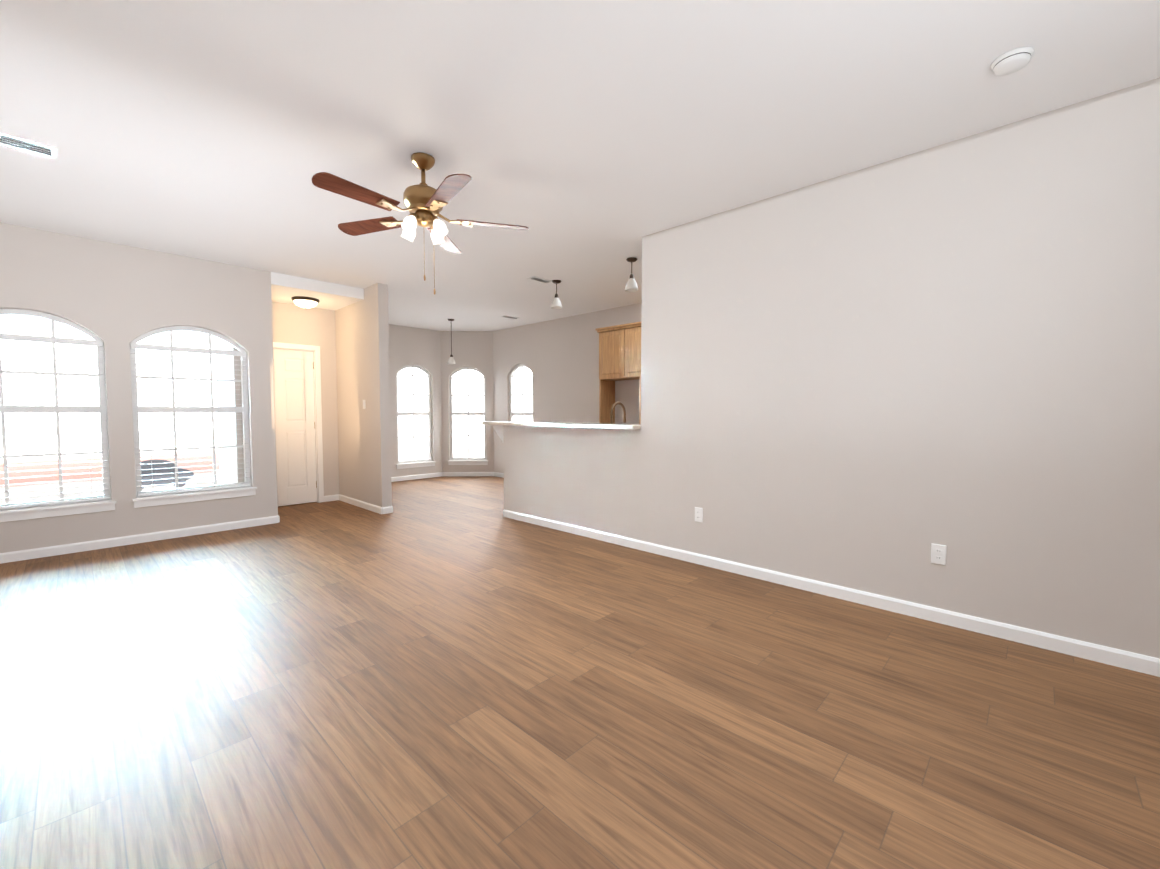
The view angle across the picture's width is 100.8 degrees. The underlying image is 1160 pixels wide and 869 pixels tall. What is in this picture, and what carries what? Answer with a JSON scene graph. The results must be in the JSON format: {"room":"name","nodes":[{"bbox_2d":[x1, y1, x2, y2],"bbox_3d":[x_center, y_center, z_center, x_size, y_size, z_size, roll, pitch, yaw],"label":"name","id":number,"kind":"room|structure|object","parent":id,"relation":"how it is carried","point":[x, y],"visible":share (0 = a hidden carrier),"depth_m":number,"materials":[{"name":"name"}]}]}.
{"room":"empty living room","nodes":[
{"label":"empty living room","id":0,"kind":"room"},
{"bbox_2d":[0,222,277,552],"bbox_3d":[-4.285,-0.350,4.386,0.160,2.740,2.560,3,4,43],"label":"wall","id":1,"kind":"structure","parent":0,"point":[116,299],"depth_m":4.42,"materials":[{"name":"paint"}]},
{"bbox_2d":[0,309,110,509],"bbox_3d":[-4.632,-0.214,4.046,0.095,1.656,0.916,3,4,43],"label":"living room window","id":2,"kind":"structure","parent":1,"relation":"in","point":[98,343],"depth_m":4.15,"materials":[{"name":"plastic"}]},
{"bbox_2d":[0,499,116,521],"bbox_3d":[-4.583,0.658,4.041,0.120,0.089,0.980,3,4,43],"label":"sill","id":3,"kind":"structure","parent":1,"relation":"attached to","point":[17,514],"depth_m":4.10,"materials":[{"name":"paint"}]},
{"bbox_2d":[0,515,278,563],"bbox_3d":[-4.222,0.980,4.389,0.014,0.082,2.560,3,4,43],"label":"baseboard","id":4,"kind":"structure","parent":1,"relation":"attached to","point":[14,556],"depth_m":4.43,"materials":[{"name":"paint"}]},
{"bbox_2d":[130,326,250,496],"bbox_3d":[-3.885,-0.251,4.832,0.095,1.656,0.916,3,4,43],"label":"living room window","id":5,"kind":"structure","parent":1,"relation":"in","point":[173,408],"depth_m":4.79,"materials":[{"name":"plastic"}]},
{"bbox_2d":[132,486,256,507],"bbox_3d":[-3.836,0.621,4.827,0.120,0.089,0.980,3,4,43],"label":"sill","id":6,"kind":"structure","parent":1,"relation":"attached to","point":[163,499],"depth_m":4.76,"materials":[{"name":"paint"}]},
{"bbox_2d":[215,338,243,483],"bbox_3d":[-3.978,-0.402,5.486,0.910,2.740,0.120,3,4,43],"label":"wall","id":7,"kind":"structure","parent":0,"point":[231,456],"depth_m":5.32,"materials":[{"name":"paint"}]},
{"bbox_2d":[272,302,338,502],"bbox_3d":[-3.809,-0.438,6.236,0.120,2.740,1.200,3,4,43],"label":"wall","id":8,"kind":"structure","parent":0,"point":[293,324],"depth_m":6.50,"materials":[{"name":"paint"}]},
{"bbox_2d":[273,348,316,505],"bbox_3d":[-3.839,-0.085,6.169,0.102,2.022,0.818,3,4,43],"label":"door","id":9,"kind":"structure","parent":8,"relation":"in","point":[295,425],"depth_m":6.30,"materials":[{"name":"paint"}]},
{"bbox_2d":[273,342,323,506],"bbox_3d":[-3.862,-0.118,6.184,0.136,2.105,0.958,3,4,43],"label":"door frame","id":10,"kind":"structure","parent":8,"relation":"attached to","point":[318,413],"depth_m":6.45,"materials":[{"name":"paint"}]},
{"bbox_2d":[324,494,338,501],"bbox_3d":[-3.418,0.875,6.613,0.014,0.082,0.205,3,4,43],"label":"baseboard","id":11,"kind":"structure","parent":8,"relation":"attached to","point":[327,498],"depth_m":6.60,"materials":[{"name":"paint"}]},
{"bbox_2d":[271,272,363,310],"bbox_3d":[-3.422,-1.724,5.806,0.950,0.130,1.200,3,4,43],"label":"ceiling soffit","id":12,"kind":"structure","parent":0,"point":[328,295],"depth_m":5.67,"materials":[{"name":"paint"}]},
{"bbox_2d":[291,296,319,308],"bbox_3d":[-3.371,-1.601,5.901,0.304,0.124,0.304,3,4,43],"label":"light","id":13,"kind":"object","parent":12,"relation":"attached to","point":[305,302],"visible":1,"depth_m":5.82,"materials":[{"name":"white glass"}]},
{"bbox_2d":[335,283,391,506],"bbox_3d":[-3.283,-0.457,6.645,2.620,2.740,0.120,3,4,43],"label":"wall","id":14,"kind":"structure","parent":0,"point":[362,373],"depth_m":5.99,"materials":[{"name":"paint"}]},
{"bbox_2d":[339,494,381,513],"bbox_3d":[-2.868,0.893,6.223,1.350,0.082,0.014,3,4,43],"label":"baseboard","id":15,"kind":"structure","parent":14,"relation":"attached to","point":[364,505],"depth_m":6.15,"materials":[{"name":"paint"}]},
{"bbox_2d":[382,506,392,513],"bbox_3d":[-2.327,0.913,5.802,0.014,0.082,0.120,3,4,43],"label":"baseboard","id":16,"kind":"structure","parent":14,"relation":"attached to","point":[386,510],"depth_m":5.80,"materials":[{"name":"paint"}]},
{"bbox_2d":[388,324,441,476],"bbox_3d":[-3.404,-0.538,8.330,0.120,2.740,2.160,3,4,43],"label":"wall","id":17,"kind":"structure","parent":0,"point":[420,347],"depth_m":8.70,"materials":[{"name":"paint"}]},
{"bbox_2d":[396,365,431,463],"bbox_3d":[-3.034,-0.377,8.746,0.055,1.776,0.696,3,4,43],"label":"nook window","id":18,"kind":"structure","parent":17,"relation":"in","point":[429,412],"depth_m":8.77,"materials":[{"name":"plastic"}]},
{"bbox_2d":[396,461,435,468],"bbox_3d":[-2.985,0.554,8.744,0.080,0.089,0.760,3,4,43],"label":"sill","id":19,"kind":"structure","parent":17,"relation":"attached to","point":[414,465],"depth_m":8.72,"materials":[{"name":"paint"}]},
{"bbox_2d":[391,472,442,481],"bbox_3d":[-3.355,0.792,8.347,0.014,0.082,2.160,3,4,43],"label":"baseboard","id":20,"kind":"structure","parent":17,"relation":"attached to","point":[413,477],"depth_m":8.74,"materials":[{"name":"paint"}]},
{"bbox_2d":[441,331,493,471],"bbox_3d":[-2.130,-0.576,9.144,0.976,2.740,0.120,0,3,-1],"label":"wall","id":21,"kind":"structure","parent":0,"point":[473,349],"depth_m":9.05,"materials":[{"name":"paint"}]},
{"bbox_2d":[449,367,486,459],"bbox_3d":[-2.131,-0.397,9.165,0.696,1.776,0.055,0,3,-1],"label":"nook window","id":22,"kind":"structure","parent":21,"relation":"in","point":[452,413],"depth_m":9.14,"materials":[{"name":"plastic"}]},
{"bbox_2d":[448,460,487,464],"bbox_3d":[-2.129,0.536,9.142,0.760,0.089,0.080,0,3,-1],"label":"sill","id":23,"kind":"structure","parent":21,"relation":"attached to","point":[465,462],"depth_m":9.12,"materials":[{"name":"paint"}]},
{"bbox_2d":[443,472,493,475],"bbox_3d":[-2.129,0.754,9.140,0.976,0.082,0.014,0,3,-1],"label":"baseboard","id":24,"kind":"structure","parent":21,"relation":"attached to","point":[468,473],"depth_m":9.13,"materials":[{"name":"paint"}]},
{"bbox_2d":[493,303,641,472],"bbox_3d":[1.601,-0.432,6.103,8.830,2.740,0.120,3,4,43],"label":"wall","id":25,"kind":"structure","parent":0,"point":[559,358],"depth_m":7.80,"materials":[{"name":"paint"}]},
{"bbox_2d":[494,472,503,477],"bbox_3d":[-0.577,0.802,8.140,2.950,0.082,0.014,3,4,43],"label":"baseboard","id":26,"kind":"structure","parent":25,"relation":"attached to","point":[496,474],"depth_m":9.04,"materials":[{"name":"paint"}]},
{"bbox_2d":[509,364,532,421],"bbox_3d":[-1.026,-0.371,8.621,0.696,1.776,0.055,3,4,43],"label":"nook window","id":27,"kind":"structure","parent":25,"relation":"in","point":[511,389],"depth_m":8.69,"materials":[{"name":"plastic"}]},
{"bbox_2d":[595,325,622,400],"bbox_3d":[0.526,-0.990,6.743,0.488,0.996,0.385,3,4,43],"label":"upper cabinet","id":28,"kind":"object","parent":25,"relation":"attached to","point":[619,352],"depth_m":6.66,"materials":[{"name":"brown wood"}]},
{"bbox_2d":[619,321,640,380],"bbox_3d":[0.869,-0.975,6.417,0.459,0.996,0.385,3,4,43],"label":"upper cabinet","id":29,"kind":"object","parent":25,"relation":"attached to","point":[630,359],"depth_m":6.37,"materials":[{"name":"brown wood"}]},
{"bbox_2d":[0,476,1159,868],"bbox_3d":[-0.978,1.088,4.044,10.240,0.100,7.360,3,4,43],"label":"floor","id":30,"kind":"structure","parent":0,"point":[452,672],"depth_m":1.94,"materials":[{"name":"brown wood"}]},
{"bbox_2d":[635,373,640,423],"bbox_3d":[1.155,0.103,6.038,0.588,1.680,0.621,3,4,43],"label":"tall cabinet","id":31,"kind":"object","parent":30,"relation":"on","point":[637,375],"depth_m":6.00,"materials":[{"name":"brown wood"}]},
{"bbox_3d":[0.128,0.524,5.264,1.956,0.910,0.643,3,4,43],"label":"base cabinet","id":32,"kind":"object","parent":30,"relation":"on","visible":0},
{"bbox_2d":[611,402,625,423],"bbox_3d":[0.368,-0.131,5.021,0.135,0.419,0.258,3,4,43],"label":"faucet","id":33,"kind":"object","parent":32,"relation":"on","point":[623,408],"visible":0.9,"depth_m":5.00,"materials":[{"name":"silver metal"}]},
{"bbox_2d":[0,0,1159,330],"bbox_3d":[-0.978,-1.749,3.909,10.240,0.100,7.360,3,4,43],"label":"ceiling","id":34,"kind":"structure","parent":0,"point":[590,144],"depth_m":2.43,"materials":[{"name":"paint"}]},
{"bbox_2d":[0,133,56,158],"bbox_3d":[-3.154,-1.636,2.712,0.170,0.010,0.270,3,4,43],"label":"ceiling vent","id":35,"kind":"object","parent":34,"relation":"in","point":[14,142],"visible":1,"depth_m":2.73,"materials":[{"name":"white plastic"}]},
{"bbox_2d":[312,152,528,294],"bbox_3d":[-0.949,-1.244,2.848,1.210,0.806,1.192,3,4,43],"label":"fan","id":36,"kind":"object","parent":34,"relation":"hanging from","point":[424,203],"visible":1,"depth_m":2.80,"materials":[{"name":"brown wood"}]},
{"bbox_2d":[448,319,455,364],"bbox_3d":[-2.113,-1.522,7.885,0.132,0.730,0.132,3,4,43],"label":"light","id":37,"kind":"object","parent":34,"relation":"hanging from","point":[451,360],"visible":1,"depth_m":7.87,"materials":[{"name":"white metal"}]},
{"bbox_2d":[500,315,518,318],"bbox_3d":[-1.118,-1.873,7.681,0.130,0.010,0.300,3,4,43],"label":"ceiling vent","id":38,"kind":"object","parent":34,"relation":"in","point":[506,316],"visible":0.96,"depth_m":7.68,"materials":[{"name":"white plastic"}]},
{"bbox_2d":[527,276,551,283],"bbox_3d":[-0.454,-1.769,5.508,0.130,0.010,0.300,3,4,43],"label":"ceiling vent","id":39,"kind":"object","parent":34,"relation":"in","point":[539,279],"visible":1,"depth_m":5.49,"materials":[{"name":"white plastic"}]},
{"bbox_2d":[551,280,561,308],"bbox_3d":[-0.271,-1.622,5.562,0.132,0.310,0.132,3,4,43],"label":"pendant light","id":40,"kind":"object","parent":34,"relation":"hanging from","point":[556,303],"visible":1,"depth_m":5.53,"materials":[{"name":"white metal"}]},
{"bbox_2d":[625,257,637,291],"bbox_3d":[0.513,-1.584,4.763,0.132,0.310,0.132,3,4,43],"label":"pendant light","id":41,"kind":"object","parent":34,"relation":"hanging from","point":[631,285],"visible":1,"depth_m":4.73,"materials":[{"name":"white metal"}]},
{"bbox_2d":[990,47,1033,75],"bbox_3d":[1.853,-1.591,2.060,0.140,0.038,0.140,3,4,43],"label":"smoke detector","id":42,"kind":"object","parent":34,"relation":"attached to","point":[1011,61],"visible":1,"depth_m":2.04,"materials":[{"name":"white plastic"}]},
{"bbox_2d":[503,78,1159,658],"bbox_3d":[1.230,-0.315,3.645,5.740,2.740,0.120,3,4,43],"label":"wall","id":43,"kind":"structure","parent":0,"point":[880,378],"depth_m":2.81,"materials":[{"name":"paint"}]},
{"bbox_2d":[482,421,640,441],"bbox_3d":[-0.277,0.017,5.094,2.344,0.280,0.320,3,4,43],"label":"countertop","id":44,"kind":"structure","parent":43,"relation":"on","point":[498,426],"depth_m":4.83,"materials":[{"name":"stone"}]},
{"bbox_2d":[695,507,702,521],"bbox_3d":[0.954,0.646,3.865,0.072,0.116,0.008,3,4,43],"label":"electrical outlet","id":45,"kind":"object","parent":43,"relation":"attached to","point":[698,514],"visible":1,"depth_m":3.86,"materials":[{"name":"white plastic"}]},
{"bbox_2d":[503,510,1159,676],"bbox_3d":[1.184,1.015,3.660,5.740,0.082,0.014,3,4,43],"label":"baseboard","id":46,"kind":"structure","parent":43,"relation":"attached to","point":[1145,664],"depth_m":2.93,"materials":[{"name":"paint"}]},
{"bbox_2d":[931,543,946,564],"bbox_3d":[2.085,0.697,2.792,0.072,0.116,0.008,3,4,43],"label":"electrical outlet","id":47,"kind":"object","parent":43,"relation":"attached to","point":[938,553],"visible":1,"depth_m":2.79,"materials":[{"name":"white plastic"}]},
{"label":"outside","id":48,"kind":"structure","parent":0,"visible":0},
{"bbox_2d":[0,315,219,503],"bbox_3d":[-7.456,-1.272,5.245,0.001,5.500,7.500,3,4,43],"label":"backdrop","id":49,"kind":"structure","parent":48,"point":[22,323],"depth_m":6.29,"materials":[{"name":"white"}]},
{"bbox_2d":[397,367,484,460],"bbox_3d":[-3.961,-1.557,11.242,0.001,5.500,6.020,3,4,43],"label":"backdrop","id":50,"kind":"structure","parent":48,"point":[459,446],"depth_m":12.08,"materials":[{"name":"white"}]},
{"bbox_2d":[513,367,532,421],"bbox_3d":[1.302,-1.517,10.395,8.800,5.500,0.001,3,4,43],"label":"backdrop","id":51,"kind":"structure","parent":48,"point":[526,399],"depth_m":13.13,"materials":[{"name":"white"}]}
]}

